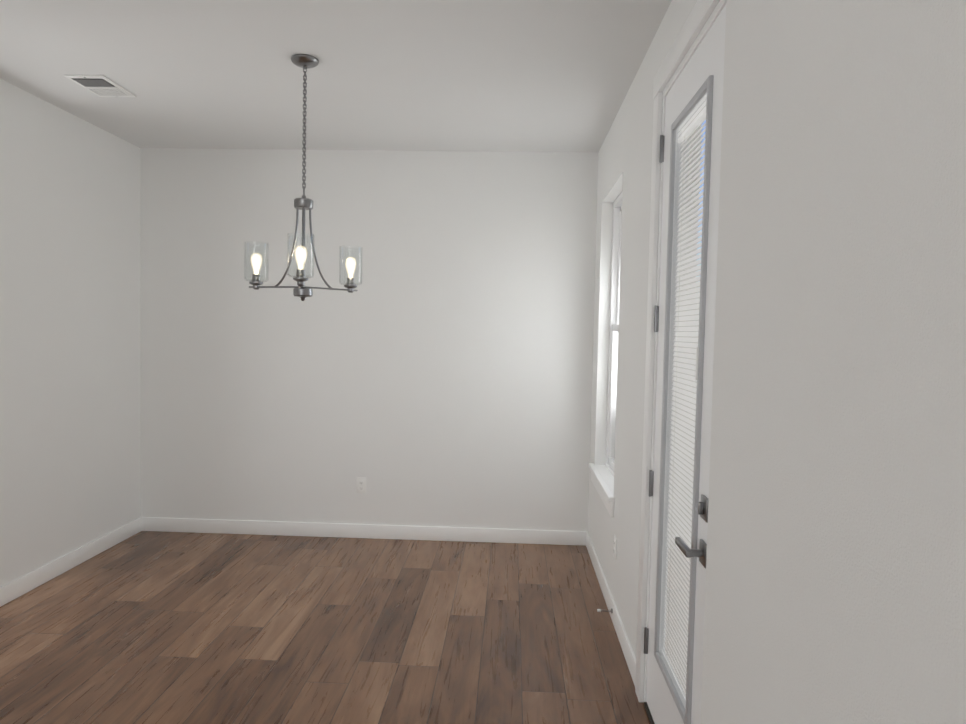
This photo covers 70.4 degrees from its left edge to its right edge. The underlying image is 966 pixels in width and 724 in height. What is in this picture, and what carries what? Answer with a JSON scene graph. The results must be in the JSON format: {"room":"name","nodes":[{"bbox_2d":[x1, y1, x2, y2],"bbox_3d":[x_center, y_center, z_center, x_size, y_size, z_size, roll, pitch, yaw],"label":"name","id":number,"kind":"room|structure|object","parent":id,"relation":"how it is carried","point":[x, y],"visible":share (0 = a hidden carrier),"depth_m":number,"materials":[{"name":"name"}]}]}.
{"room":"empty dining room","nodes":[
{"label":"empty dining room","id":0,"kind":"room"},
{"bbox_2d":[0,79,140,586],"bbox_3d":[-2.595,-0.077,3.306,0.150,2.740,3.521,1,3,2],"label":"wall","id":1,"kind":"structure","parent":0,"point":[70,332],"depth_m":4.07,"materials":[{"name":"paint"}]},
{"bbox_2d":[0,517,143,606],"bbox_3d":[-2.543,1.246,3.287,0.015,0.100,3.370,1,3,2],"label":"baseboard","id":2,"kind":"structure","parent":1,"relation":"attached to","point":[20,586],"depth_m":4.12,"materials":[{"name":"white wood"}]},
{"bbox_2d":[0,531,649,723],"bbox_3d":[-1.032,1.454,1.118,3.523,0.060,7.891,1,3,2],"label":"floor","id":3,"kind":"structure","parent":0,"point":[151,627],"depth_m":3.31,"materials":[{"name":"brown wood"}]},
{"bbox_2d":[0,0,671,152],"bbox_3d":[-0.973,-1.362,0.992,3.523,0.100,7.891,1,3,2],"label":"ceiling","id":4,"kind":"structure","parent":0,"point":[489,75],"depth_m":3.29,"materials":[{"name":"paint"}]},
{"bbox_2d":[64,75,136,96],"bbox_3d":[-2.002,-1.443,3.596,0.205,0.012,0.310,1,3,2],"label":"ceiling vent","id":5,"kind":"object","parent":4,"relation":"in","point":[101,86],"visible":0.98,"depth_m":3.57,"materials":[{"name":"white metal"}]},
{"bbox_2d":[244,54,362,300],"bbox_3d":[-0.873,-0.846,3.175,0.545,1.120,0.544,1,3,2],"label":"chandelier","id":6,"kind":"object","parent":4,"relation":"hanging from","point":[301,290],"visible":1,"depth_m":3.20,"materials":[{"name":"silver metal"}]},
{"bbox_2d":[140,148,597,530],"bbox_3d":[-0.840,-0.113,4.919,3.223,2.740,0.150,1,3,2],"label":"wall","id":7,"kind":"structure","parent":0,"point":[435,369],"depth_m":4.84,"materials":[{"name":"paint"}]},
{"bbox_2d":[356,477,365,492],"bbox_3d":[-0.867,0.879,4.884,0.070,0.114,0.008,1,3,2],"label":"electrical outlet","id":8,"kind":"object","parent":7,"relation":"attached to","point":[361,485],"visible":1,"depth_m":4.88,"materials":[{"name":"white plastic"}]},
{"bbox_2d":[144,517,583,545],"bbox_3d":[-0.856,1.209,4.895,3.192,0.100,0.013,1,3,2],"label":"baseboard","id":9,"kind":"structure","parent":7,"relation":"attached to","point":[434,533],"depth_m":4.89,"materials":[{"name":"white wood"}]},
{"bbox_2d":[588,0,696,695],"bbox_3d":[0.774,-0.002,3.167,0.150,2.740,3.521,1,3,2],"label":"wall","id":10,"kind":"structure","parent":0,"point":[625,159],"depth_m":3.37,"materials":[{"name":"paint"}]},
{"bbox_2d":[588,191,622,516],"bbox_3d":[0.795,-0.103,4.078,0.183,1.833,0.960,1,3,2],"label":"window","id":11,"kind":"structure","parent":10,"relation":"in","point":[602,478],"depth_m":4.43,"materials":[{"name":"white plastic"}]},
{"bbox_2d":[584,531,635,685],"bbox_3d":[0.688,1.289,3.817,0.015,0.100,1.984,1,3,2],"label":"baseboard","id":12,"kind":"structure","parent":10,"relation":"attached to","point":[630,658],"depth_m":3.52,"materials":[{"name":"white wood"}]},
{"bbox_2d":[597,608,612,612],"bbox_3d":[0.634,1.293,3.563,0.078,0.024,0.023,1,3,2],"label":"doorstop","id":13,"kind":"object","parent":12,"relation":"attached to","point":[600,610],"visible":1,"depth_m":3.56,"materials":[{"name":"silver metal"}]},
{"bbox_2d":[613,535,616,559],"bbox_3d":[0.689,0.969,3.580,0.008,0.114,0.070,1,3,2],"label":"electrical outlet","id":14,"kind":"object","parent":10,"relation":"attached to","point":[615,547],"visible":1,"depth_m":3.56,"materials":[{"name":"white plastic"}]},
{"bbox_2d":[635,0,725,723],"bbox_3d":[0.708,0.143,2.294,0.200,2.527,1.042,1,3,2],"label":"door","id":15,"kind":"structure","parent":10,"relation":"in","point":[688,83],"depth_m":2.38,"materials":[{"name":"white wood"}]},
{"bbox_2d":[701,0,965,723],"bbox_3d":[0.536,0.166,-0.693,0.300,2.740,4.220,1,3,2],"label":"wall","id":16,"kind":"structure","parent":0,"point":[835,589],"depth_m":0.87,"materials":[{"name":"paint"}]}
]}

